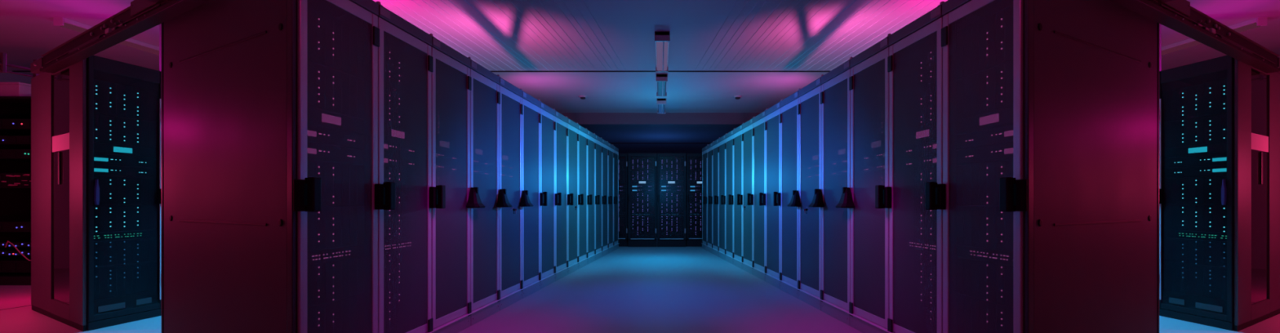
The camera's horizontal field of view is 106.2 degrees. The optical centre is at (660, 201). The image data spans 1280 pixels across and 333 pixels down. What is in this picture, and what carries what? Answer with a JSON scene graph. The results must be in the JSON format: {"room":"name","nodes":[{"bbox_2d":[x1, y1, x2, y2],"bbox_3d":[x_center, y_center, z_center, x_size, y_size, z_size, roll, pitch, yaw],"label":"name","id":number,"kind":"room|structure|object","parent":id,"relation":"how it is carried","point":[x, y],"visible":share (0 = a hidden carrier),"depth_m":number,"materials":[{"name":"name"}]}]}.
{"room":"server room","nodes":[
{"label":"server room","id":0,"kind":"room"},
{"bbox_2d":[0,72,32,84],"bbox_3d":[-9.650,-0.472,7.300,0.100,2.900,19.800,0,0,0],"label":"wall","id":1,"kind":"structure","parent":0,"point":[4,77],"depth_m":7.13,"materials":[{"name":"grey paint"}]},
{"bbox_2d":[12,71,830,71],"bbox_3d":[0.000,-1.921,7.048,19.000,0.022,0.025,0,0,0],"label":"trim","id":2,"kind":"structure","parent":1,"relation":"attached to","point":[12,71],"depth_m":7.04,"materials":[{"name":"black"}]},
{"bbox_2d":[0,0,1279,112],"bbox_3d":[0.000,-1.969,3.880,19.200,0.106,12.960,0,0,0],"label":"ceiling","id":3,"kind":"structure","parent":0,"point":[497,35],"depth_m":5.60,"materials":[{"name":"grey paint"}]},
{"bbox_2d":[53,17,93,32],"bbox_3d":[-6.112,-1.877,4.983,0.355,0.087,0.414,0,0,0],"label":"ceiling light","id":4,"kind":"object","parent":3,"relation":"attached to","point":[66,23],"depth_m":5.07,"materials":[{"name":"white"}]},
{"bbox_2d":[119,38,159,54],"bbox_3d":[-6.103,-1.877,5.681,0.341,0.087,0.567,0,0,0],"label":"ceiling light","id":5,"kind":"object","parent":3,"relation":"attached to","point":[131,42],"depth_m":5.76,"materials":[{"name":"white"}]},
{"bbox_2d":[656,73,667,96],"bbox_3d":[0.022,-1.863,7.720,0.176,0.115,1.040,0,0,0],"label":"ceiling light","id":6,"kind":"object","parent":3,"relation":"attached to","point":[661,78],"visible":1,"depth_m":7.48,"materials":[{"name":"white plastic"}]},
{"bbox_2d":[654,31,670,71],"bbox_3d":[0.022,-1.863,6.050,0.176,0.115,1.300,0,0,0],"label":"ceiling light","id":7,"kind":"object","parent":3,"relation":"attached to","point":[662,38],"visible":1,"depth_m":5.78,"materials":[{"name":"white plastic"}]},
{"bbox_2d":[656,41,668,71],"bbox_3d":[0.022,-1.845,6.050,0.140,0.055,1.240,0,0,0],"label":"diffuser","id":8,"kind":"object","parent":7,"relation":"attached to","point":[662,47],"depth_m":6.01,"materials":[{"name":"white plastic"}]},
{"bbox_2d":[1161,37,1201,54],"bbox_3d":[6.103,-1.877,5.668,0.340,0.087,0.594,0,0,0],"label":"ceiling light","id":9,"kind":"object","parent":3,"relation":"attached to","point":[1188,42],"depth_m":5.75,"materials":[{"name":"white plastic"}]},
{"bbox_2d":[1227,17,1267,32],"bbox_3d":[6.112,-1.877,4.983,0.357,0.087,0.414,0,0,0],"label":"ceiling light","id":10,"kind":"object","parent":3,"relation":"attached to","point":[1254,23],"depth_m":5.07,"materials":[{"name":"white"}]},
{"bbox_2d":[0,246,1279,332],"bbox_3d":[0.000,1.028,7.300,19.200,0.100,19.800,0,0,0],"label":"floor","id":11,"kind":"structure","parent":0,"point":[687,289],"depth_m":4.38,"materials":[{"name":"plastic"}]},
{"bbox_2d":[0,96,31,285],"bbox_3d":[-7.750,-0.130,5.998,0.900,2.215,0.764,0,0,0],"label":"equipment rack","id":12,"kind":"object","parent":11,"relation":"on","point":[15,204],"visible":0.02,"depth_m":6.01,"materials":[{"name":"black metal"}]},
{"bbox_2d":[0,173,31,189],"bbox_3d":[-7.750,-0.252,5.930,0.800,0.180,0.580,0,0,0],"label":"panel","id":13,"kind":"object","parent":12,"relation":"in","point":[7,180],"visible":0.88,"depth_m":5.66,"materials":[{"name":"black metal"}]},
{"bbox_2d":[0,119,31,135],"bbox_3d":[-7.750,-0.922,5.939,0.800,0.120,0.562,0,0,0],"label":"server","id":14,"kind":"object","parent":12,"relation":"in","point":[23,126],"visible":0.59,"depth_m":5.67,"materials":[{"name":"black"}]},
{"bbox_2d":[0,81,31,96],"bbox_3d":[-7.780,-1.325,5.860,0.460,0.175,0.420,0,0,0],"label":"junction box","id":15,"kind":"object","parent":12,"relation":"on","point":[6,88],"visible":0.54,"depth_m":5.66,"materials":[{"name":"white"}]},
{"bbox_2d":[0,135,31,149],"bbox_3d":[-7.750,-0.732,5.939,0.800,0.100,0.562,0,0,0],"label":"server","id":16,"kind":"object","parent":12,"relation":"in","point":[11,141],"visible":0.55,"depth_m":5.67,"materials":[{"name":"black metal"}]},
{"bbox_2d":[0,149,31,162],"bbox_3d":[-7.750,-0.567,5.939,0.800,0.110,0.562,0,0,0],"label":"server","id":17,"kind":"object","parent":12,"relation":"in","point":[15,155],"visible":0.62,"depth_m":5.67,"materials":[{"name":"black metal"}]},
{"bbox_2d":[0,220,31,231],"bbox_3d":[-7.750,0.298,5.939,0.800,0.120,0.562,0,0,0],"label":"server","id":18,"kind":"object","parent":12,"relation":"in","point":[13,225],"visible":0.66,"depth_m":5.67,"materials":[{"name":"black metal"}]},
{"bbox_2d":[0,247,31,255],"bbox_3d":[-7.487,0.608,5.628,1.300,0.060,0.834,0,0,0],"label":"switch","id":19,"kind":"object","parent":12,"relation":"in","point":[24,251],"visible":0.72,"depth_m":5.55,"materials":[{"name":"black metal"}]},
{"bbox_2d":[0,239,31,247],"bbox_3d":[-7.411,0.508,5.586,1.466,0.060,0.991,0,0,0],"label":"switch","id":20,"kind":"object","parent":12,"relation":"in","point":[19,242],"visible":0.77,"depth_m":5.49,"materials":[{"name":"black metal"}]},
{"bbox_2d":[31,55,161,331],"bbox_3d":[-4.988,-0.072,4.254,1.756,2.100,0.523,0,0,29],"label":"tall cabinet","id":21,"kind":"object","parent":11,"relation":"on","point":[64,194],"visible":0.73,"depth_m":3.92,"materials":[{"name":"black metal"}]},
{"bbox_2d":[0,52,44,77],"bbox_3d":[-5.766,-1.224,4.349,0.032,0.175,2.700,0,0,6],"label":"conduit pipe","id":22,"kind":"object","parent":21,"relation":"on","point":[3,64],"visible":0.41,"depth_m":4.23,"materials":[{"name":"grey metal"}]},
{"bbox_2d":[31,0,210,74],"bbox_3d":[-3.862,-1.141,3.271,3.520,0.171,0.121,0,0,29],"label":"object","id":23,"kind":"object","parent":21,"relation":"attached to","point":[141,15],"visible":1,"depth_m":3.09,"materials":[{"name":"black metal"}]},
{"bbox_2d":[93,261,156,300],"bbox_3d":[-4.625,0.638,4.051,0.777,0.250,0.419,0,0,29],"label":"server","id":24,"kind":"object","parent":21,"relation":"in","point":[120,280],"visible":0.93,"depth_m":3.90,"materials":[{"name":"black metal"}]},
{"bbox_2d":[93,237,156,267],"bbox_3d":[-4.625,0.409,4.051,0.777,0.197,0.419,0,0,29],"label":"server","id":25,"kind":"object","parent":24,"relation":"on","point":[111,252],"visible":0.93,"depth_m":3.90,"materials":[{"name":"black metal"}]},
{"bbox_2d":[93,229,156,241],"bbox_3d":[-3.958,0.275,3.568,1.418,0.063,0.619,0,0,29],"label":"switch","id":26,"kind":"object","parent":25,"relation":"on","point":[119,235],"visible":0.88,"depth_m":3.47,"materials":[{"name":"black metal"}]},
{"bbox_2d":[93,204,156,232],"bbox_3d":[-4.625,0.131,4.051,0.777,0.215,0.419,0,0,29],"label":"server","id":27,"kind":"object","parent":26,"relation":"on","point":[107,217],"visible":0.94,"depth_m":3.91,"materials":[{"name":"black metal"}]},
{"bbox_2d":[93,175,156,204],"bbox_3d":[-4.625,-0.092,4.051,0.777,0.220,0.419,0,0,29],"label":"server","id":28,"kind":"object","parent":27,"relation":"on","point":[113,189],"visible":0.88,"depth_m":3.92,"materials":[{"name":"black metal"}]},
{"bbox_2d":[93,164,156,177],"bbox_3d":[-4.625,-0.247,4.051,0.777,0.080,0.419,0,0,29],"label":"server","id":29,"kind":"object","parent":28,"relation":"on","point":[99,170],"visible":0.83,"depth_m":3.91,"materials":[{"name":"black metal"}]},
{"bbox_2d":[93,153,156,168],"bbox_3d":[-4.625,-0.332,4.051,0.777,0.080,0.419,0,0,29],"label":"server","id":30,"kind":"object","parent":29,"relation":"on","point":[99,159],"visible":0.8,"depth_m":3.91,"materials":[{"name":"black metal"}]},
{"bbox_2d":[93,142,156,158],"bbox_3d":[-4.625,-0.421,4.051,0.777,0.074,0.419,0,0,29],"label":"panel","id":31,"kind":"object","parent":30,"relation":"on","point":[99,148],"visible":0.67,"depth_m":3.91,"materials":[{"name":"black metal"}]},
{"bbox_2d":[93,113,156,148],"bbox_3d":[-4.625,-0.572,4.051,0.777,0.220,0.419,0,0,29],"label":"server","id":32,"kind":"object","parent":31,"relation":"on","point":[109,130],"visible":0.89,"depth_m":3.90,"materials":[{"name":"black metal"}]},
{"bbox_2d":[93,79,156,122],"bbox_3d":[-4.625,-0.820,4.051,0.777,0.265,0.419,0,0,29],"label":"server","id":33,"kind":"object","parent":32,"relation":"on","point":[110,99],"visible":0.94,"depth_m":3.90,"materials":[{"name":"black metal"}]},
{"bbox_2d":[161,0,379,332],"bbox_3d":[-2.278,-0.087,2.796,1.826,2.130,0.522,0,0,29],"label":"tall cabinet","id":34,"kind":"object","parent":11,"relation":"on","point":[269,108],"visible":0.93,"depth_m":2.46,"materials":[{"name":"metal"}]},
{"bbox_2d":[374,0,434,332],"bbox_3d":[-2.221,-0.087,3.336,1.833,2.130,0.519,0,0,30],"label":"tall cabinet","id":35,"kind":"object","parent":11,"relation":"on","point":[405,58],"visible":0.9,"depth_m":2.96,"materials":[{"name":"black metal"}]},
{"bbox_2d":[429,33,472,332],"bbox_3d":[-2.170,-0.087,3.865,1.833,2.130,0.519,0,0,30],"label":"tall cabinet","id":36,"kind":"object","parent":11,"relation":"on","point":[451,80],"visible":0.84,"depth_m":3.47,"materials":[{"name":"grey metal"}]},
{"bbox_2d":[466,57,501,325],"bbox_3d":[-2.100,-0.087,4.382,1.888,2.130,0.551,0,0,31],"label":"tall cabinet","id":37,"kind":"object","parent":11,"relation":"on","point":[485,95],"visible":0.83,"depth_m":4.02,"materials":[{"name":"black metal"}]},
{"bbox_2d":[496,74,523,311],"bbox_3d":[-2.049,-0.087,4.911,1.888,2.130,0.551,0,0,31],"label":"tall cabinet","id":38,"kind":"object","parent":11,"relation":"on","point":[510,108],"visible":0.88,"depth_m":4.54,"materials":[{"name":"metal"}]},
{"bbox_2d":[519,88,542,298],"bbox_3d":[-1.998,-0.087,5.440,1.888,2.130,0.551,0,0,31],"label":"tall cabinet","id":39,"kind":"object","parent":11,"relation":"on","point":[531,117],"visible":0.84,"depth_m":5.09,"materials":[{"name":"black metal"}]},
{"bbox_2d":[537,99,556,288],"bbox_3d":[-1.968,-0.087,5.977,1.827,2.130,0.509,0,0,29],"label":"tall cabinet","id":40,"kind":"object","parent":11,"relation":"on","point":[548,125],"visible":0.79,"depth_m":5.61,"materials":[{"name":"metal"}]},
{"bbox_2d":[552,108,568,280],"bbox_3d":[-1.917,-0.087,6.506,1.827,2.130,0.509,0,0,29],"label":"tall cabinet","id":41,"kind":"object","parent":11,"relation":"on","point":[562,130],"visible":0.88,"depth_m":6.14,"materials":[{"name":"metal"}]},
{"bbox_2d":[565,115,579,274],"bbox_3d":[-1.866,-0.087,7.035,1.827,2.130,0.509,0,0,29],"label":"tall cabinet","id":42,"kind":"object","parent":11,"relation":"on","point":[573,135],"visible":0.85,"depth_m":6.67,"materials":[{"name":"metal"}]},
{"bbox_2d":[576,122,588,269],"bbox_3d":[-1.815,-0.087,7.564,1.827,2.130,0.509,0,0,29],"label":"tall cabinet","id":43,"kind":"object","parent":11,"relation":"on","point":[583,140],"visible":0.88,"depth_m":7.19,"materials":[{"name":"black metal"}]},
{"bbox_2d":[585,128,595,264],"bbox_3d":[-1.764,-0.087,8.094,1.827,2.130,0.509,0,0,29],"label":"tall cabinet","id":44,"kind":"object","parent":11,"relation":"on","point":[591,147],"visible":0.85,"depth_m":7.70,"materials":[{"name":"metal"}]},
{"bbox_2d":[593,133,603,260],"bbox_3d":[-1.713,-0.087,8.623,1.827,2.130,0.509,0,0,29],"label":"tall cabinet","id":45,"kind":"object","parent":11,"relation":"on","point":[598,151],"visible":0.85,"depth_m":8.28,"materials":[{"name":"metal"}]},
{"bbox_2d":[600,137,608,256],"bbox_3d":[-1.662,-0.087,9.152,1.827,2.130,0.509,0,0,29],"label":"tall cabinet","id":46,"kind":"object","parent":11,"relation":"on","point":[605,144],"visible":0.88,"depth_m":8.81,"materials":[{"name":"metal"}]},
{"bbox_2d":[607,141,613,253],"bbox_3d":[-1.611,-0.087,9.681,1.827,2.130,0.509,0,0,29],"label":"tall cabinet","id":47,"kind":"object","parent":11,"relation":"on","point":[611,148],"visible":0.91,"depth_m":9.34,"materials":[{"name":"metal"}]},
{"bbox_2d":[612,144,618,250],"bbox_3d":[-1.560,-0.087,10.210,1.827,2.130,0.509,0,0,29],"label":"tall cabinet","id":48,"kind":"object","parent":11,"relation":"on","point":[615,149],"visible":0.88,"depth_m":9.85,"materials":[{"name":"metal"}]},
{"bbox_2d":[618,153,627,246],"bbox_3d":[-1.015,-0.037,10.910,0.626,2.030,1.040,0,0,0],"label":"tall cabinet","id":49,"kind":"object","parent":11,"relation":"on","point":[623,241],"visible":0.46,"depth_m":10.42,"materials":[{"name":"black metal"}]},
{"bbox_2d":[627,153,657,247],"bbox_3d":[-0.385,-0.037,10.840,0.626,2.030,1.040,0,0,0],"label":"tall cabinet","id":50,"kind":"object","parent":11,"relation":"on","point":[633,242],"visible":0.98,"depth_m":10.35,"materials":[{"name":"black metal"}]},
{"bbox_2d":[630,225,654,236],"bbox_3d":[-0.377,0.638,10.687,0.554,0.250,0.607,0,0,0],"label":"server","id":51,"kind":"object","parent":50,"relation":"in","point":[635,230],"visible":0.98,"depth_m":10.39,"materials":[{"name":"black metal"}]},
{"bbox_2d":[630,216,654,225],"bbox_3d":[-0.377,0.410,10.687,0.554,0.198,0.607,0,0,0],"label":"server","id":52,"kind":"object","parent":51,"relation":"on","point":[634,220],"visible":0.96,"depth_m":10.39,"materials":[{"name":"black metal"}]},
{"bbox_2d":[630,213,654,216],"bbox_3d":[-0.377,0.274,10.689,0.554,0.063,0.603,0,0,0],"label":"switch","id":53,"kind":"object","parent":52,"relation":"on","point":[631,214],"visible":0.9,"depth_m":10.39,"materials":[{"name":"black"}]},
{"bbox_2d":[630,203,654,213],"bbox_3d":[-0.377,0.131,10.687,0.554,0.215,0.607,0,0,0],"label":"server","id":54,"kind":"object","parent":53,"relation":"on","point":[634,207],"visible":0.97,"depth_m":10.39,"materials":[{"name":"black metal"}]},
{"bbox_2d":[630,192,654,202],"bbox_3d":[-0.377,-0.092,10.687,0.554,0.220,0.607,0,0,0],"label":"server","id":55,"kind":"object","parent":54,"relation":"on","point":[634,197],"visible":0.98,"depth_m":10.39,"materials":[{"name":"black metal"}]},
{"bbox_2d":[630,188,654,192],"bbox_3d":[-0.377,-0.247,10.688,0.554,0.080,0.604,0,0,0],"label":"server","id":56,"kind":"object","parent":55,"relation":"on","point":[632,190],"visible":0.88,"depth_m":10.39,"materials":[{"name":"black"}]},
{"bbox_2d":[630,184,654,188],"bbox_3d":[-0.377,-0.332,10.688,0.554,0.080,0.604,0,0,0],"label":"server","id":57,"kind":"object","parent":56,"relation":"on","point":[632,186],"visible":0.88,"depth_m":10.39,"materials":[{"name":"black"}]},
{"bbox_2d":[630,180,654,184],"bbox_3d":[-0.377,-0.421,10.688,0.554,0.074,0.604,0,0,0],"label":"panel","id":58,"kind":"object","parent":57,"relation":"on","point":[632,182],"visible":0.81,"depth_m":10.39,"materials":[{"name":"black"}]},
{"bbox_2d":[630,170,654,180],"bbox_3d":[-0.377,-0.572,10.687,0.554,0.220,0.607,0,0,0],"label":"server","id":59,"kind":"object","parent":58,"relation":"on","point":[634,175],"visible":0.97,"depth_m":10.39,"materials":[{"name":"black metal"}]},
{"bbox_2d":[630,157,654,170],"bbox_3d":[-0.377,-0.820,10.687,0.554,0.265,0.607,0,0,0],"label":"server","id":60,"kind":"object","parent":59,"relation":"on","point":[636,163],"visible":0.97,"depth_m":10.39,"materials":[{"name":"black metal"}]},
{"bbox_2d":[657,153,686,247],"bbox_3d":[0.245,-0.037,10.840,0.626,2.030,1.040,0,0,0],"label":"tall cabinet","id":61,"kind":"object","parent":11,"relation":"on","point":[662,242],"visible":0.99,"depth_m":10.35,"materials":[{"name":"black metal"}]},
{"bbox_2d":[659,225,684,236],"bbox_3d":[0.253,0.638,10.687,0.554,0.250,0.607,0,0,0],"label":"server","id":62,"kind":"object","parent":61,"relation":"in","point":[664,230],"visible":0.94,"depth_m":10.39,"materials":[{"name":"black metal"}]},
{"bbox_2d":[659,216,684,225],"bbox_3d":[0.253,0.410,10.687,0.554,0.198,0.607,0,0,0],"label":"server","id":63,"kind":"object","parent":62,"relation":"on","point":[664,220],"visible":0.93,"depth_m":10.39,"materials":[{"name":"black metal"}]},
{"bbox_2d":[659,213,684,216],"bbox_3d":[0.253,0.274,10.689,0.554,0.063,0.603,0,0,0],"label":"switch","id":64,"kind":"object","parent":63,"relation":"on","point":[660,214],"visible":0.88,"depth_m":10.39,"materials":[{"name":"black"}]},
{"bbox_2d":[659,203,684,213],"bbox_3d":[0.253,0.131,10.687,0.554,0.215,0.607,0,0,0],"label":"server","id":65,"kind":"object","parent":64,"relation":"on","point":[664,207],"visible":0.97,"depth_m":10.39,"materials":[{"name":"black metal"}]},
{"bbox_2d":[659,192,684,202],"bbox_3d":[0.253,-0.092,10.687,0.554,0.220,0.607,0,0,0],"label":"server","id":66,"kind":"object","parent":65,"relation":"on","point":[664,197],"visible":0.97,"depth_m":10.39,"materials":[{"name":"black metal"}]},
{"bbox_2d":[659,188,684,192],"bbox_3d":[0.253,-0.247,10.688,0.554,0.080,0.604,0,0,0],"label":"server","id":67,"kind":"object","parent":66,"relation":"on","point":[661,190],"visible":0.87,"depth_m":10.39,"materials":[{"name":"black"}]},
{"bbox_2d":[659,184,684,188],"bbox_3d":[0.253,-0.332,10.688,0.554,0.080,0.604,0,0,0],"label":"server","id":68,"kind":"object","parent":67,"relation":"on","point":[661,186],"visible":0.9,"depth_m":10.39,"materials":[{"name":"black"}]},
{"bbox_2d":[659,180,684,184],"bbox_3d":[0.253,-0.421,10.688,0.554,0.074,0.604,0,0,0],"label":"panel","id":69,"kind":"object","parent":68,"relation":"on","point":[661,182],"visible":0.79,"depth_m":10.39,"materials":[{"name":"black"}]},
{"bbox_2d":[659,170,684,180],"bbox_3d":[0.253,-0.572,10.687,0.554,0.220,0.607,0,0,0],"label":"server","id":70,"kind":"object","parent":69,"relation":"on","point":[664,175],"visible":0.94,"depth_m":10.39,"materials":[{"name":"black metal"}]},
{"bbox_2d":[659,157,684,170],"bbox_3d":[0.253,-0.820,10.687,0.554,0.265,0.607,0,0,0],"label":"server","id":71,"kind":"object","parent":70,"relation":"on","point":[665,163],"visible":0.95,"depth_m":10.39,"materials":[{"name":"black metal"}]},
{"bbox_2d":[685,153,702,246],"bbox_3d":[0.875,-0.037,10.910,0.626,2.030,1.040,0,0,0],"label":"tall cabinet","id":72,"kind":"object","parent":11,"relation":"on","point":[691,241],"visible":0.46,"depth_m":10.42,"materials":[{"name":"black metal"}]},
{"bbox_2d":[688,225,702,236],"bbox_3d":[0.883,0.638,10.757,0.554,0.250,0.607,0,0,0],"label":"server","id":73,"kind":"object","parent":72,"relation":"in","point":[694,230],"visible":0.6,"depth_m":10.46,"materials":[{"name":"black"}]},
{"bbox_2d":[688,215,702,225],"bbox_3d":[0.883,0.410,10.757,0.554,0.198,0.607,0,0,0],"label":"server","id":74,"kind":"object","parent":73,"relation":"on","point":[693,220],"visible":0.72,"depth_m":10.46,"materials":[{"name":"black"}]},
{"bbox_2d":[688,213,702,215],"bbox_3d":[0.883,0.274,10.759,0.554,0.063,0.603,0,0,0],"label":"switch","id":75,"kind":"object","parent":74,"relation":"on","point":[690,214],"visible":0.48,"depth_m":10.46,"materials":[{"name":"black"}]},
{"bbox_2d":[688,203,702,213],"bbox_3d":[0.883,0.131,10.757,0.554,0.215,0.607,0,0,0],"label":"server","id":76,"kind":"object","parent":75,"relation":"on","point":[693,207],"visible":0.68,"depth_m":10.46,"materials":[{"name":"black"}]},
{"bbox_2d":[688,192,702,202],"bbox_3d":[0.883,-0.092,10.757,0.554,0.220,0.607,0,0,0],"label":"server","id":77,"kind":"object","parent":76,"relation":"on","point":[693,197],"visible":0.52,"depth_m":10.46,"materials":[{"name":"black"}]},
{"bbox_2d":[688,188,702,192],"bbox_3d":[0.883,-0.247,10.758,0.554,0.080,0.604,0,0,0],"label":"server","id":78,"kind":"object","parent":77,"relation":"on","point":[691,190],"visible":0.59,"depth_m":10.46,"materials":[{"name":"black"}]},
{"bbox_2d":[688,184,702,188],"bbox_3d":[0.883,-0.332,10.758,0.554,0.080,0.604,0,0,0],"label":"server","id":79,"kind":"object","parent":78,"relation":"on","point":[691,186],"visible":0.58,"depth_m":10.46,"materials":[{"name":"black"}]},
{"bbox_2d":[688,181,702,184],"bbox_3d":[0.883,-0.421,10.758,0.554,0.074,0.604,0,0,0],"label":"panel","id":80,"kind":"object","parent":79,"relation":"on","point":[690,182],"visible":0.42,"depth_m":10.46,"materials":[{"name":"black"}]},
{"bbox_2d":[688,170,702,181],"bbox_3d":[0.883,-0.572,10.757,0.554,0.220,0.607,0,0,0],"label":"server","id":81,"kind":"object","parent":80,"relation":"on","point":[694,175],"visible":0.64,"depth_m":10.46,"materials":[{"name":"black"}]},
{"bbox_2d":[688,158,702,170],"bbox_3d":[0.883,-0.820,10.757,0.554,0.265,0.607,0,0,0],"label":"server","id":82,"kind":"object","parent":81,"relation":"on","point":[695,164],"visible":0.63,"depth_m":10.46,"materials":[{"name":"black"}]},
{"bbox_2d":[701,144,708,250],"bbox_3d":[1.560,-0.087,10.210,1.827,2.130,0.509,0,0,-29],"label":"tall cabinet","id":83,"kind":"object","parent":11,"relation":"on","point":[704,240],"visible":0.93,"depth_m":9.83,"materials":[{"name":"grey metal"}]},
{"bbox_2d":[706,141,713,253],"bbox_3d":[1.611,-0.087,9.681,1.827,2.130,0.509,0,0,-29],"label":"tall cabinet","id":84,"kind":"object","parent":11,"relation":"on","point":[709,148],"visible":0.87,"depth_m":9.33,"materials":[{"name":"metal"}]},
{"bbox_2d":[711,137,719,256],"bbox_3d":[1.662,-0.087,9.152,1.827,2.130,0.509,0,0,-29],"label":"tall cabinet","id":85,"kind":"object","parent":11,"relation":"on","point":[715,144],"visible":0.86,"depth_m":8.80,"materials":[{"name":"metal"}]},
{"bbox_2d":[717,133,727,260],"bbox_3d":[1.713,-0.087,8.623,1.827,2.130,0.509,0,0,-29],"label":"tall cabinet","id":86,"kind":"object","parent":11,"relation":"on","point":[721,148],"visible":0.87,"depth_m":8.27,"materials":[{"name":"metal"}]},
{"bbox_2d":[724,128,735,264],"bbox_3d":[1.764,-0.087,8.094,1.827,2.130,0.509,0,0,-29],"label":"tall cabinet","id":87,"kind":"object","parent":11,"relation":"on","point":[729,136],"visible":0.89,"depth_m":7.74,"materials":[{"name":"metal"}]},
{"bbox_2d":[732,122,744,269],"bbox_3d":[1.815,-0.087,7.564,1.827,2.130,0.509,0,0,-29],"label":"tall cabinet","id":88,"kind":"object","parent":11,"relation":"on","point":[736,140],"visible":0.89,"depth_m":7.23,"materials":[{"name":"metal"}]},
{"bbox_2d":[741,115,755,275],"bbox_3d":[1.866,-0.087,7.035,1.827,2.130,0.509,0,0,-29],"label":"tall cabinet","id":89,"kind":"object","parent":11,"relation":"on","point":[746,136],"visible":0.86,"depth_m":6.70,"materials":[{"name":"metal"}]},
{"bbox_2d":[751,108,767,280],"bbox_3d":[1.917,-0.087,6.506,1.827,2.130,0.509,0,0,-29],"label":"tall cabinet","id":90,"kind":"object","parent":11,"relation":"on","point":[758,132],"visible":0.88,"depth_m":6.14,"materials":[{"name":"metal"}]},
{"bbox_2d":[764,99,782,288],"bbox_3d":[1.968,-0.087,5.977,1.827,2.130,0.509,0,0,-29],"label":"tall cabinet","id":91,"kind":"object","parent":11,"relation":"on","point":[772,125],"visible":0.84,"depth_m":5.60,"materials":[{"name":"metal"}]},
{"bbox_2d":[778,88,800,298],"bbox_3d":[1.998,-0.087,5.440,1.888,2.130,0.551,0,0,-31],"label":"tall cabinet","id":92,"kind":"object","parent":11,"relation":"on","point":[790,202],"visible":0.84,"depth_m":5.11,"materials":[{"name":"metal"}]},
{"bbox_2d":[796,74,824,311],"bbox_3d":[2.049,-0.087,4.911,1.888,2.130,0.551,0,0,-31],"label":"tall cabinet","id":93,"kind":"object","parent":11,"relation":"on","point":[809,106],"visible":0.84,"depth_m":4.55,"materials":[{"name":"black metal"}]},
{"bbox_2d":[819,57,854,325],"bbox_3d":[2.100,-0.087,4.382,1.888,2.130,0.551,0,0,-31],"label":"tall cabinet","id":94,"kind":"object","parent":11,"relation":"on","point":[835,94],"visible":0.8,"depth_m":4.02,"materials":[{"name":"metal"}]},
{"bbox_2d":[848,33,891,332],"bbox_3d":[2.172,-0.087,3.861,1.830,2.130,0.520,0,0,-29],"label":"tall cabinet","id":95,"kind":"object","parent":11,"relation":"on","point":[868,80],"visible":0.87,"depth_m":3.48,"materials":[{"name":"grey metal"}]},
{"bbox_2d":[886,0,946,332],"bbox_3d":[2.223,-0.087,3.332,1.830,2.130,0.520,0,0,-29],"label":"tall cabinet","id":96,"kind":"object","parent":11,"relation":"on","point":[915,58],"visible":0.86,"depth_m":2.96,"materials":[{"name":"black metal"}]},
{"bbox_2d":[941,0,1159,332],"bbox_3d":[2.278,-0.087,2.796,1.826,2.130,0.522,0,0,-29],"label":"tall cabinet","id":97,"kind":"object","parent":11,"relation":"on","point":[1051,108],"visible":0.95,"depth_m":2.44,"materials":[{"name":"metal"}]},
{"bbox_2d":[1159,54,1279,332],"bbox_3d":[4.988,-0.072,4.254,1.756,2.100,0.523,0,0,-29],"label":"tall cabinet","id":98,"kind":"object","parent":11,"relation":"on","point":[1251,194],"visible":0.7,"depth_m":3.88,"materials":[{"name":"black metal"}]},
{"bbox_2d":[1110,0,1279,73],"bbox_3d":[3.862,-1.141,3.270,3.520,0.171,0.122,0,0,-29],"label":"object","id":99,"kind":"object","parent":98,"relation":"attached to","point":[1178,15],"visible":1,"depth_m":3.08,"materials":[{"name":"black"}]},
{"bbox_2d":[1164,261,1226,300],"bbox_3d":[4.625,0.638,4.051,0.777,0.250,0.419,0,0,-29],"label":"server","id":100,"kind":"object","parent":98,"relation":"in","point":[1200,280],"visible":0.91,"depth_m":3.90,"materials":[{"name":"black metal"}]},
{"bbox_2d":[1164,237,1226,267],"bbox_3d":[4.625,0.409,4.051,0.777,0.197,0.419,0,0,-29],"label":"server","id":101,"kind":"object","parent":100,"relation":"on","point":[1196,251],"visible":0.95,"depth_m":3.90,"materials":[{"name":"black metal"}]},
{"bbox_2d":[1164,229,1226,241],"bbox_3d":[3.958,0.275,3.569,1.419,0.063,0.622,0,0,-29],"label":"switch","id":102,"kind":"object","parent":101,"relation":"on","point":[1200,235],"visible":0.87,"depth_m":3.47,"materials":[{"name":"black metal"}]},
{"bbox_2d":[1164,204,1226,232],"bbox_3d":[4.625,0.131,4.051,0.777,0.215,0.419,0,0,-29],"label":"server","id":103,"kind":"object","parent":102,"relation":"on","point":[1188,217],"visible":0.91,"depth_m":3.91,"materials":[{"name":"black metal"}]},
{"bbox_2d":[1164,175,1226,204],"bbox_3d":[4.625,-0.092,4.051,0.777,0.220,0.419,0,0,-29],"label":"server","id":104,"kind":"object","parent":103,"relation":"on","point":[1206,189],"visible":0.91,"depth_m":3.92,"materials":[{"name":"black metal"}]},
{"bbox_2d":[1164,164,1226,177],"bbox_3d":[4.625,-0.247,4.051,0.777,0.080,0.419,0,0,-29],"label":"server","id":105,"kind":"object","parent":104,"relation":"on","point":[1220,170],"visible":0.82,"depth_m":3.91,"materials":[{"name":"black metal"}]},
{"bbox_2d":[1164,153,1226,168],"bbox_3d":[4.625,-0.332,4.051,0.777,0.080,0.419,0,0,-29],"label":"server","id":106,"kind":"object","parent":105,"relation":"on","point":[1217,159],"visible":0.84,"depth_m":3.91,"materials":[{"name":"black metal"}]},
{"bbox_2d":[1164,142,1226,158],"bbox_3d":[4.625,-0.421,4.051,0.777,0.074,0.419,0,0,-29],"label":"panel","id":107,"kind":"object","parent":106,"relation":"on","point":[1214,148],"visible":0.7,"depth_m":3.91,"materials":[{"name":"black metal"}]},
{"bbox_2d":[1164,113,1226,148],"bbox_3d":[4.625,-0.572,4.051,0.777,0.220,0.419,0,0,-29],"label":"server","id":108,"kind":"object","parent":107,"relation":"on","point":[1210,130],"visible":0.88,"depth_m":3.90,"materials":[{"name":"black metal"}]},
{"bbox_2d":[1164,79,1226,122],"bbox_3d":[4.625,-0.820,4.051,0.777,0.265,0.419,0,0,-29],"label":"server","id":109,"kind":"object","parent":108,"relation":"on","point":[1208,99],"visible":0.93,"depth_m":3.90,"materials":[{"name":"black metal"}]},
{"bbox_2d":[560,112,760,153],"bbox_3d":[0.000,-1.849,13.780,19.200,0.345,6.840,0,0,0],"label":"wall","id":110,"kind":"structure","parent":0,"point":[612,127],"depth_m":10.86,"materials":[{"name":"grey paint"}]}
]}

